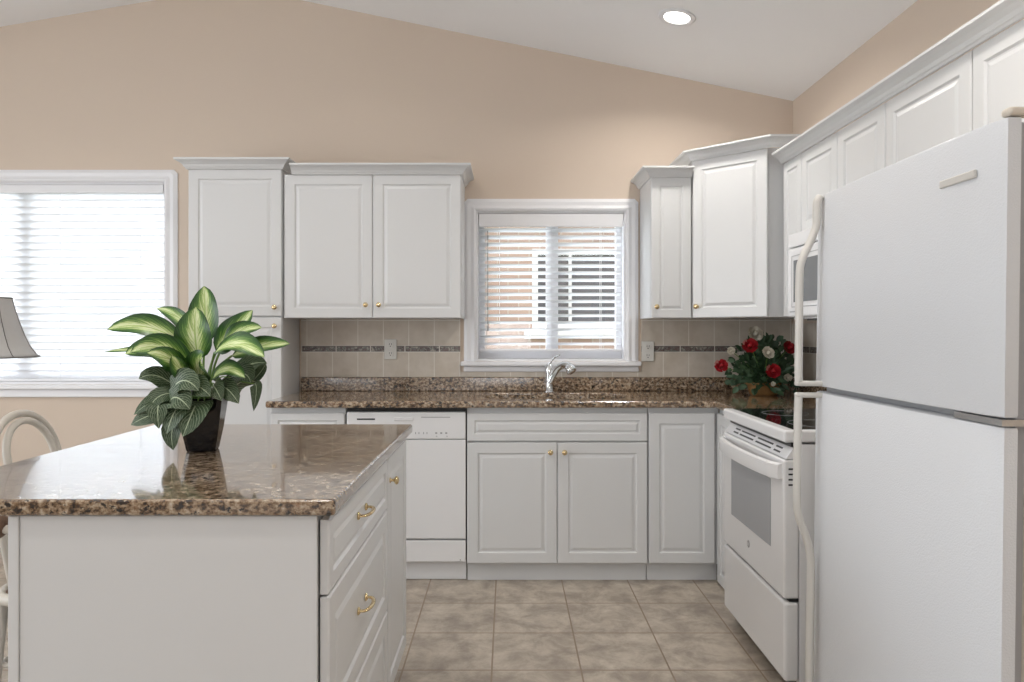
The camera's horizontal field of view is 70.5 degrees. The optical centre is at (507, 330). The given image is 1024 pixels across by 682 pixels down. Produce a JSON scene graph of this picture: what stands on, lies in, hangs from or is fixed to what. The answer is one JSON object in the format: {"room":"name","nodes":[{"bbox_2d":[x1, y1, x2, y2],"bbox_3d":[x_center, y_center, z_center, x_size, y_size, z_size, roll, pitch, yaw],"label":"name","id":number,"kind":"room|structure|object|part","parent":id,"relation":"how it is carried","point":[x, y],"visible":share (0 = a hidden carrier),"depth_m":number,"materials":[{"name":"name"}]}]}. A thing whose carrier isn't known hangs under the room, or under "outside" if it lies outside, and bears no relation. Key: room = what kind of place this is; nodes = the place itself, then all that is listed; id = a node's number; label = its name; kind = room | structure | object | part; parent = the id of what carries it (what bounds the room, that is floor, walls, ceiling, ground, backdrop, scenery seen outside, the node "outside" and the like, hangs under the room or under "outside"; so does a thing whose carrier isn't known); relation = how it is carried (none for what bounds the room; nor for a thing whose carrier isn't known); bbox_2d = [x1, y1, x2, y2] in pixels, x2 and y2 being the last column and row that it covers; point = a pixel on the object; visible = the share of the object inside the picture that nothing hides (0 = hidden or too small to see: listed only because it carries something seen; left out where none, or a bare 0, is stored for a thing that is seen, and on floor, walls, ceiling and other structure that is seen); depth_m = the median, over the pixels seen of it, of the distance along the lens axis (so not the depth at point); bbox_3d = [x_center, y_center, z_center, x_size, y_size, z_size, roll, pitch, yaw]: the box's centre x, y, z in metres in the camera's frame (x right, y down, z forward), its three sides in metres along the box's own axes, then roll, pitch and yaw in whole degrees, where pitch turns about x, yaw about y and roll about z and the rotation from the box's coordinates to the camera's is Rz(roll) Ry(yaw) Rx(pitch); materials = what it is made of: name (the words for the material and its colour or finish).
{"room":"kitchen","nodes":[
{"label":"kitchen","id":0,"kind":"room"},
{"bbox_2d":[0,0,792,465],"bbox_3d":[-1.470,-0.375,4.300,6.560,3.266,0.150,0,0,0],"label":"wall","id":1,"kind":"structure","parent":0,"point":[143,85],"depth_m":4.22,"materials":[{"name":"paint"}]},
{"bbox_2d":[0,170,177,396],"bbox_3d":[-2.874,-0.277,4.277,1.927,1.323,0.194,0,0,0],"label":"window","id":2,"kind":"structure","parent":1,"relation":"in","point":[168,178],"depth_m":4.21,"materials":[{"name":"white wood"}]},
{"bbox_3d":[-2.874,0.324,4.202,1.927,0.027,0.044,0,0,0],"label":"sill","id":3,"kind":"part","parent":2,"relation":"part of","materials":[{"name":"white wood"}]},
{"bbox_2d":[0,184,163,380],"bbox_3d":[-2.872,-0.279,4.263,1.725,1.150,0.080,0,0,0],"label":"window blind","id":4,"kind":"object","parent":2,"relation":"attached to","point":[77,260],"visible":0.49,"depth_m":4.27,"materials":[{"name":"white plastic"}]},
{"bbox_3d":[-2.872,0.288,4.272,1.719,0.016,0.050,0,0,0],"label":"rail","id":5,"kind":"part","parent":4,"relation":"part of","materials":[{"name":"white plastic"}]},
{"bbox_3d":[-2.875,-0.265,4.272,1.452,1.089,0.062,0,0,0],"label":"ladder cord","id":6,"kind":"part","parent":4,"relation":"part of","materials":[{"name":"white fabric"}]},
{"bbox_3d":[-2.438,-0.280,4.330,0.863,1.151,0.040,0,0,0],"label":"sash","id":7,"kind":"part","parent":2,"relation":"part of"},
{"bbox_3d":[-2.872,-0.315,4.213,1.897,1.247,0.024,0,0,0],"label":"casing","id":8,"kind":"part","parent":2,"relation":"part of","materials":[{"name":"white wood"}]},
{"bbox_2d":[284,163,473,318],"bbox_3d":[-0.704,-0.480,4.031,1.012,0.822,0.384,0,0,0],"label":"upper cabinet","id":9,"kind":"object","parent":1,"relation":"attached to","point":[362,240],"visible":1,"depth_m":3.90,"materials":[{"name":"white wood"}]},
{"bbox_3d":[-0.964,-0.455,3.904,0.470,0.771,0.019,0,0,0],"label":"door","id":10,"kind":"part","parent":9,"relation":"part of","materials":[{"name":"white wood"}]},
{"bbox_3d":[-0.679,-0.865,4.030,0.962,0.052,0.382,0,0,0],"label":"crown moulding","id":11,"kind":"part","parent":9,"relation":"part of","materials":[{"name":"white wood"}]},
{"bbox_3d":[-0.489,-0.455,3.904,0.472,0.771,0.019,0,0,0],"label":"door","id":12,"kind":"part","parent":9,"relation":"part of","materials":[{"name":"white wood"}]},
{"bbox_2d":[301,319,791,376],"bbox_3d":[0.224,0.099,4.219,2.853,0.334,0.010,0,0,0],"label":"tile backsplash","id":13,"kind":"structure","parent":1,"relation":"attached to","point":[329,347],"depth_m":4.22,"materials":[{"name":"tile"}]},
{"bbox_2d":[384,339,396,358],"bbox_3d":[-0.682,0.106,4.208,0.072,0.116,0.009,0,0,0],"label":"wall outlet","id":14,"kind":"object","parent":13,"relation":"attached to","point":[390,345],"visible":1,"depth_m":4.21,"materials":[{"name":"white plastic"}]},
{"bbox_2d":[387,342,392,347],"bbox_3d":[-0.682,0.080,4.205,0.034,0.034,0.002,0,0,0],"label":"socket","id":15,"kind":"object","parent":14,"relation":"attached to","point":[389,344],"depth_m":4.20,"materials":[{"name":"white plastic"}]},
{"bbox_2d":[387,351,392,356],"bbox_3d":[-0.682,0.132,4.205,0.034,0.034,0.002,0,0,0],"label":"socket","id":16,"kind":"object","parent":14,"relation":"attached to","point":[389,353],"depth_m":4.20,"materials":[{"name":"white plastic"}]},
{"bbox_2d":[642,341,653,360],"bbox_3d":[0.812,0.118,4.208,0.072,0.116,0.009,0,0,0],"label":"wall outlet","id":17,"kind":"object","parent":13,"relation":"attached to","point":[647,346],"visible":1,"depth_m":4.21,"materials":[{"name":"white plastic"}]},
{"bbox_2d":[645,344,650,349],"bbox_3d":[0.812,0.092,4.205,0.034,0.034,0.002,0,0,0],"label":"socket","id":18,"kind":"object","parent":17,"relation":"attached to","point":[647,346],"depth_m":4.20,"materials":[{"name":"white plastic"}]},
{"bbox_2d":[645,353,650,358],"bbox_3d":[0.812,0.144,4.205,0.034,0.034,0.002,0,0,0],"label":"socket","id":19,"kind":"object","parent":17,"relation":"attached to","point":[647,355],"depth_m":4.20,"materials":[{"name":"white plastic"}]},
{"bbox_2d":[461,199,640,371],"bbox_3d":[0.248,-0.266,4.277,1.044,1.006,0.194,0,0,0],"label":"window","id":20,"kind":"structure","parent":1,"relation":"in","point":[475,360],"depth_m":4.21,"materials":[{"name":"white wood"}]},
{"bbox_3d":[0.044,-0.262,4.330,0.434,0.848,0.040,0,0,0],"label":"sash","id":21,"kind":"part","parent":20,"relation":"part of","materials":[{"name":"white plastic"}]},
{"bbox_2d":[479,213,622,351],"bbox_3d":[0.251,-0.282,4.263,0.842,0.806,0.080,0,0,0],"label":"window blind","id":22,"kind":"object","parent":20,"relation":"attached to","point":[499,220],"visible":1,"depth_m":4.26,"materials":[{"name":"white plastic"}]},
{"bbox_3d":[0.251,0.113,4.272,0.836,0.016,0.050,0,0,0],"label":"rail","id":23,"kind":"part","parent":22,"relation":"part of","materials":[{"name":"white plastic"}]},
{"bbox_3d":[0.248,0.190,4.202,1.044,0.027,0.044,0,0,0],"label":"sill","id":24,"kind":"part","parent":20,"relation":"part of","materials":[{"name":"white wood"}]},
{"bbox_3d":[0.469,-0.262,4.330,0.412,0.848,0.040,0,0,0],"label":"sash","id":25,"kind":"part","parent":20,"relation":"part of","materials":[{"name":"white plastic"}]},
{"bbox_2d":[631,166,693,318],"bbox_3d":[0.851,-0.473,4.031,0.274,0.806,0.384,0,0,0],"label":"upper cabinet","id":26,"kind":"object","parent":1,"relation":"attached to","point":[665,191],"visible":1,"depth_m":3.90,"materials":[{"name":"white wood"}]},
{"bbox_3d":[0.850,-0.850,4.030,0.272,0.052,0.382,0,0,0],"label":"crown moulding","id":27,"kind":"part","parent":26,"relation":"part of","materials":[{"name":"white wood"}]},
{"bbox_3d":[0.877,-0.448,3.904,0.216,0.756,0.019,0,0,0],"label":"door","id":28,"kind":"part","parent":26,"relation":"part of","materials":[{"name":"white wood"}]},
{"bbox_2d":[669,134,832,318],"bbox_3d":[1.296,-0.515,3.878,0.724,0.890,0.690,0,0,0],"label":"upper cabinet","id":29,"kind":"object","parent":1,"relation":"attached to","point":[737,199],"visible":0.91,"depth_m":3.70,"materials":[{"name":"white wood"}]},
{"bbox_3d":[1.143,-0.489,3.744,0.410,0.838,0.019,0,0,43],"label":"door","id":30,"kind":"part","parent":29,"relation":"part of","materials":[{"name":"white wood"}]},
{"bbox_3d":[1.218,-0.934,3.796,0.997,0.052,0.299,0,0,44],"label":"crown moulding","id":31,"kind":"part","parent":29,"relation":"part of","materials":[{"name":"white wood"}]},
{"bbox_2d":[0,549,794,681],"bbox_3d":[-1.470,1.298,0.013,6.560,0.080,8.725,0,0,0],"label":"floor","id":32,"kind":"structure","parent":0,"point":[458,630],"depth_m":3.02,"materials":[{"name":"tile"}]},
{"bbox_2d":[0,297,39,358],"bbox_3d":[-2.340,0.553,3.200,0.468,1.408,0.468,0,0,0],"label":"floor lamp","id":33,"kind":"object","parent":32,"relation":"on","point":[14,344],"visible":0.94,"depth_m":3.18,"materials":[{"name":"grey fabric"}]},
{"bbox_2d":[0,410,61,681],"bbox_3d":[-1.447,0.764,2.490,0.491,0.988,0.612,0,0,0],"label":"dining chair","id":34,"kind":"object","parent":32,"relation":"on","point":[29,417],"visible":0.22,"depth_m":2.37,"materials":[{"name":"paint"}]},
{"bbox_3d":[-1.423,0.838,2.490,0.441,0.034,0.516,0,0,0],"label":"seat frame","id":35,"kind":"part","parent":34,"relation":"part of","materials":[{"name":"paint"}]},
{"bbox_3d":[-1.611,1.052,2.292,0.059,0.411,0.030,0,0,-36],"label":"leg","id":36,"kind":"part","parent":34,"relation":"part of","materials":[{"name":"paint"}]},
{"bbox_3d":[-1.549,0.701,2.247,0.242,0.243,0.088,0,0,15],"label":"armrest","id":37,"kind":"part","parent":34,"relation":"part of","materials":[{"name":"paint"}]},
{"bbox_2d":[8,439,405,681],"bbox_3d":[-0.691,0.821,2.096,0.698,0.874,1.178,0,0,0],"label":"kitchen island","id":38,"kind":"object","parent":32,"relation":"on","point":[91,598],"visible":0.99,"depth_m":1.51,"materials":[{"name":"white wood"}]},
{"bbox_3d":[-1.029,0.822,1.513,0.022,0.873,0.012,0,0,0],"label":"corner post","id":39,"kind":"part","parent":38,"relation":"part of","materials":[{"name":"white wood"}]},
{"bbox_3d":[-0.708,0.822,1.514,0.619,0.873,0.009,0,0,0],"label":"panel","id":40,"kind":"part","parent":38,"relation":"part of","materials":[{"name":"white wood"}]},
{"bbox_2d":[0,424,411,515],"bbox_3d":[-0.836,0.365,2.103,0.958,0.034,1.220,0,0,0],"label":"island countertop","id":41,"kind":"structure","parent":38,"relation":"on","point":[255,469],"depth_m":1.78,"materials":[{"name":"brown stone"}]},
{"bbox_2d":[104,286,289,451],"bbox_3d":[-0.882,0.107,2.124,0.518,0.480,0.352,0,0,0],"label":"potted plant","id":42,"kind":"object","parent":41,"relation":"on","point":[185,400],"visible":1,"depth_m":2.05,"materials":[{"name":"green plant"}]},
{"bbox_3d":[-0.892,0.270,2.120,0.124,0.155,0.124,0,0,-11],"label":"pot","id":43,"kind":"part","parent":42,"relation":"part of","materials":[{"name":"black ceramic"}]},
{"bbox_3d":[-0.386,0.715,1.895,0.019,0.308,0.739,0,0,0],"label":"drawer","id":44,"kind":"part","parent":38,"relation":"part of","materials":[{"name":"white wood"}]},
{"bbox_3d":[-0.386,0.476,1.895,0.019,0.157,0.739,0,0,0],"label":"drawer","id":45,"kind":"part","parent":38,"relation":"part of","materials":[{"name":"white wood"}]},
{"bbox_3d":[-0.359,0.702,1.865,0.034,0.020,0.116,0,0,0],"label":"handle","id":46,"kind":"part","parent":38,"relation":"part of","materials":[{"name":"gold metal"}]},
{"bbox_3d":[-0.359,0.464,1.865,0.034,0.020,0.116,0,0,0],"label":"handle","id":47,"kind":"part","parent":38,"relation":"part of","materials":[{"name":"gold metal"}]},
{"bbox_3d":[-0.386,1.017,1.895,0.019,0.285,0.739,0,0,0],"label":"drawer","id":48,"kind":"part","parent":38,"relation":"part of","materials":[{"name":"white wood"}]},
{"bbox_3d":[-0.361,0.475,2.308,0.029,0.027,0.027,0,0,0],"label":"knob","id":49,"kind":"part","parent":38,"relation":"part of","materials":[{"name":"gold metal"}]},
{"bbox_3d":[-0.386,0.778,2.477,0.019,0.762,0.414,0,0,0],"label":"door","id":50,"kind":"part","parent":38,"relation":"part of","materials":[{"name":"white wood"}]},
{"bbox_2d":[173,157,298,423],"bbox_3d":[-1.467,0.169,4.031,0.612,2.179,0.384,0,0,0],"label":"pantry cabinet","id":51,"kind":"object","parent":32,"relation":"on","point":[236,204],"visible":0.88,"depth_m":3.90,"materials":[{"name":"white wood"}]},
{"bbox_3d":[-1.467,-0.895,4.030,0.612,0.052,0.382,0,0,0],"label":"crown moulding","id":52,"kind":"part","parent":51,"relation":"part of","materials":[{"name":"white wood"}]},
{"bbox_3d":[-1.467,-0.475,3.904,0.501,0.791,0.019,0,0,0],"label":"door","id":53,"kind":"part","parent":51,"relation":"part of","materials":[{"name":"white wood"}]},
{"bbox_3d":[-1.467,0.544,3.904,0.501,1.235,0.019,0,0,0],"label":"door","id":54,"kind":"part","parent":51,"relation":"part of","materials":[{"name":"white wood"}]},
{"bbox_2d":[271,408,347,423],"bbox_3d":[-1.000,0.821,3.901,0.372,0.874,0.640,0,0,0],"label":"base cabinet","id":55,"kind":"object","parent":32,"relation":"on","point":[278,415],"visible":0.04,"depth_m":3.62,"materials":[{"name":"white wood"}]},
{"bbox_3d":[-1.000,0.480,3.624,0.369,0.141,0.019,0,0,0],"label":"drawer","id":56,"kind":"part","parent":55,"relation":"part of","materials":[{"name":"white wood"}]},
{"bbox_2d":[347,408,466,578],"bbox_3d":[-0.508,0.820,3.902,0.594,0.872,0.586,0,0,0],"label":"dishwasher","id":57,"kind":"object","parent":32,"relation":"on","point":[436,446],"visible":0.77,"depth_m":3.62,"materials":[{"name":"white plastic"}]},
{"bbox_3d":[-0.508,0.472,3.630,0.594,0.135,0.029,0,0,0],"label":"control panel","id":58,"kind":"part","parent":57,"relation":"part of","materials":[{"name":"white plastic"}]},
{"bbox_3d":[-0.508,1.099,3.631,0.594,0.106,0.025,0,0,0],"label":"panel","id":59,"kind":"part","parent":57,"relation":"part of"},
{"bbox_3d":[-0.508,0.789,3.630,0.594,0.493,0.028,0,0,0],"label":"door panel","id":60,"kind":"part","parent":57,"relation":"part of","materials":[{"name":"white metal"}]},
{"bbox_2d":[467,408,646,579],"bbox_3d":[0.246,0.821,3.904,0.902,0.874,0.635,0,0,0],"label":"base cabinet","id":61,"kind":"object","parent":32,"relation":"on","point":[553,493],"visible":0.98,"depth_m":3.62,"materials":[{"name":"white wood"}]},
{"bbox_3d":[0.021,0.858,3.624,0.448,0.603,0.019,0,0,0],"label":"door","id":62,"kind":"part","parent":61,"relation":"part of","materials":[{"name":"white wood"}]},
{"bbox_3d":[0.246,0.480,3.624,0.899,0.141,0.019,0,0,0],"label":"false drawer","id":63,"kind":"part","parent":61,"relation":"part of","materials":[{"name":"white wood"}]},
{"bbox_3d":[0.471,0.858,3.624,0.448,0.603,0.019,0,0,0],"label":"door","id":64,"kind":"part","parent":61,"relation":"part of","materials":[{"name":"white wood"}]},
{"bbox_2d":[646,408,717,579],"bbox_3d":[0.877,0.821,3.918,0.353,0.874,0.606,0,0,0],"label":"base cabinet","id":65,"kind":"object","parent":32,"relation":"on","point":[681,442],"visible":0.85,"depth_m":3.62,"materials":[{"name":"white wood"}]},
{"bbox_2d":[717,410,730,589],"bbox_3d":[1.347,0.821,3.400,0.615,0.874,0.468,0,0,0],"label":"base cabinet","id":66,"kind":"object","parent":32,"relation":"on","point":[723,423],"visible":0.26,"depth_m":3.55,"materials":[{"name":"white wood"}]},
{"bbox_2d":[266,377,826,410],"bbox_3d":[0.227,0.325,3.696,2.859,0.114,1.049,0,0,0],"label":"countertop","id":67,"kind":"structure","parent":66,"relation":"on","point":[316,392],"depth_m":4.04,"materials":[{"name":"brown stone"}]},
{"bbox_2d":[544,354,575,392],"bbox_3d":[0.291,0.239,4.068,0.059,0.218,0.220,0,0,-45],"label":"faucet","id":68,"kind":"object","parent":67,"relation":"on","point":[551,373],"visible":1,"depth_m":4.09,"materials":[{"name":"silver metal"}]},
{"bbox_3d":[0.284,0.235,4.075,0.165,0.132,0.043,0,0,45],"label":"spout","id":69,"kind":"part","parent":68,"relation":"part of","materials":[{"name":"silver metal"}]},
{"bbox_2d":[714,326,798,395],"bbox_3d":[1.353,0.160,3.913,0.510,0.374,0.301,0,0,0],"label":"flower basket","id":70,"kind":"object","parent":67,"relation":"on","point":[765,370],"visible":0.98,"depth_m":3.88,"materials":[{"name":"green plant"}]},
{"bbox_2d":[718,408,815,681],"bbox_3d":[1.254,0.713,2.806,0.745,1.090,0.712,0,0,0],"label":"electric range","id":71,"kind":"object","parent":32,"relation":"on","point":[766,561],"visible":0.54,"depth_m":2.63,"materials":[{"name":"white metal"}]},
{"bbox_3d":[0.914,0.479,2.812,0.067,0.054,0.668,0,0,0],"label":"oven handle","id":72,"kind":"part","parent":71,"relation":"part of","materials":[{"name":"white plastic"}]},
{"bbox_3d":[0.969,0.416,2.812,0.045,0.040,0.688,0,0,0],"label":"vent panel","id":73,"kind":"part","parent":71,"relation":"part of","materials":[{"name":"white metal"}]},
{"bbox_3d":[0.966,1.060,2.812,0.051,0.272,0.692,0,0,0],"label":"storage drawer","id":74,"kind":"part","parent":71,"relation":"part of","materials":[{"name":"white metal"}]},
{"bbox_3d":[0.965,0.676,2.812,0.053,0.474,0.692,0,0,0],"label":"oven door","id":75,"kind":"part","parent":71,"relation":"part of","materials":[{"name":"white metal"}]},
{"bbox_3d":[1.282,0.358,2.812,0.688,0.043,0.700,0,0,0],"label":"cooktop frame","id":76,"kind":"part","parent":71,"relation":"part of","materials":[{"name":"white metal"}]},
{"bbox_3d":[1.268,0.336,2.812,0.588,0.001,0.656,0,0,0],"label":"glass","id":77,"kind":"part","parent":71,"relation":"part of","materials":[{"name":"black glass"}]},
{"bbox_2d":[793,107,1023,681],"bbox_3d":[1.180,0.433,1.615,0.828,1.626,0.761,1,0,0],"label":"refrigerator","id":78,"kind":"object","parent":32,"relation":"on","point":[915,566],"visible":1,"depth_m":1.47,"materials":[{"name":"white metal"}]},
{"bbox_3d":[0.800,0.651,1.948,0.069,0.953,0.025,0,0,0],"label":"door handle","id":79,"kind":"part","parent":78,"relation":"part of","materials":[{"name":"plastic"}]},
{"bbox_3d":[0.808,-0.115,1.948,0.071,0.503,0.025,1,0,0],"label":"door handle","id":80,"kind":"part","parent":78,"relation":"part of","materials":[{"name":"plastic"}]},
{"bbox_3d":[0.846,0.664,1.617,0.036,1.000,0.757,1,0,0],"label":"door","id":81,"kind":"part","parent":78,"relation":"part of","materials":[{"name":"white metal"}]},
{"bbox_3d":[0.856,-0.109,1.617,0.036,0.518,0.757,1,0,0],"label":"freezer door","id":82,"kind":"part","parent":78,"relation":"part of","materials":[{"name":"white metal"}]},
{"bbox_3d":[0.872,0.158,1.302,0.060,0.011,0.132,1,0,0],"label":"hinge plate","id":83,"kind":"part","parent":78,"relation":"part of","materials":[{"name":"metal"}]},
{"bbox_2d":[0,0,916,100],"bbox_3d":[-1.470,-1.709,0.013,6.560,0.799,8.725,0,0,0],"label":"ceiling","id":84,"kind":"structure","parent":0,"point":[780,49],"depth_m":3.79,"materials":[{"name":"paint"}]},
{"bbox_2d":[658,8,695,25],"bbox_3d":[0.814,-1.510,3.494,0.176,0.040,0.179,0,0,5],"label":"ceiling light","id":85,"kind":"object","parent":84,"relation":"attached to","point":[670,16],"visible":1,"depth_m":3.48,"materials":[{"name":"white"}]},
{"bbox_3d":[0.814,-1.510,3.494,0.122,0.003,0.122,12,0,0],"label":"bulb","id":86,"kind":"part","parent":85,"relation":"part of","materials":[{"name":"white glass"}]},
{"bbox_2d":[747,385,779,395],"bbox_3d":[1.385,0.315,3.930,0.184,0.065,0.120,0,0,0],"label":"basket","id":87,"kind":"object","parent":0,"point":[765,390],"depth_m":3.88,"materials":[{"name":"brown wicker"}]},
{"bbox_2d":[793,0,1023,380],"bbox_3d":[1.735,-0.041,0.013,0.150,2.598,8.425,0,0,0],"label":"wall","id":88,"kind":"structure","parent":0,"point":[924,23],"depth_m":3.19,"materials":[{"name":"paint"}]},
{"bbox_2d":[784,153,801,316],"bbox_3d":[1.508,-0.448,3.471,0.301,0.758,0.227,0,0,0],"label":"upper cabinet","id":89,"kind":"object","parent":88,"relation":"attached to","point":[792,168],"visible":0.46,"depth_m":3.48,"materials":[{"name":"white wood"}]},
{"bbox_2d":[792,323,816,380],"bbox_3d":[1.654,0.112,3.113,0.010,0.308,2.220,0,0,0],"label":"tile backsplash","id":90,"kind":"structure","parent":88,"relation":"attached to","point":[809,329],"depth_m":3.97,"materials":[{"name":"tile"}]},
{"bbox_2d":[802,103,885,230],"bbox_3d":[1.508,-0.637,2.982,0.301,0.380,0.741,0,0,0],"label":"upper cabinet","id":91,"kind":"object","parent":88,"relation":"attached to","point":[857,150],"visible":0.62,"depth_m":2.93,"materials":[{"name":"white wood"}]},
{"bbox_2d":[788,228,817,319],"bbox_3d":[1.449,-0.245,2.975,0.414,0.395,0.720,0,0,0],"label":"microwave oven","id":92,"kind":"object","parent":91,"relation":"attached to","point":[797,241],"visible":0.16,"depth_m":3.14,"materials":[{"name":"white plastic"}]},
{"bbox_3d":[1.367,-0.635,3.171,0.019,0.377,0.361,0,0,0],"label":"door","id":93,"kind":"part","parent":91,"relation":"part of","materials":[{"name":"white wood"}]},
{"bbox_3d":[1.367,-0.635,2.800,0.019,0.377,0.374,0,0,0],"label":"door","id":94,"kind":"part","parent":91,"relation":"part of","materials":[{"name":"white wood"}]},
{"bbox_2d":[772,0,1023,163],"bbox_3d":[1.480,-0.849,2.321,0.355,0.052,2.514,0,0,0],"label":"crown molding","id":95,"kind":"structure","parent":88,"relation":"attached to","point":[1003,14],"depth_m":2.36,"materials":[{"name":"white wood"}]},
{"bbox_2d":[886,50,972,166],"bbox_3d":[1.508,-0.448,2.367,0.301,0.758,0.480,0,0,0],"label":"upper cabinet","id":96,"kind":"object","parent":88,"relation":"attached to","point":[938,109],"visible":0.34,"depth_m":2.32,"materials":[{"name":"white wood"}]},
{"bbox_2d":[973,19,1023,129],"bbox_3d":[1.508,-0.644,1.622,0.301,0.366,1.000,0,0,0],"label":"upper cabinet","id":97,"kind":"object","parent":88,"relation":"attached to","point":[998,63],"visible":0.64,"depth_m":2.01,"materials":[{"name":"white wood"}]},
{"label":"outside","id":98,"kind":"structure","parent":0,"visible":0},
{"bbox_3d":[-1.000,1.458,11.305,22.000,0.100,13.840,0,0,0],"label":"lawn","id":99,"kind":"structure","parent":98,"visible":0},
{"bbox_2d":[485,227,614,348],"bbox_3d":[2.650,-0.892,8.750,9.300,4.600,3.550,0,0,0],"label":"house","id":100,"kind":"structure","parent":99,"relation":"on","point":[487,340],"depth_m":7.53,"materials":[{"name":"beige brick"}]}
]}

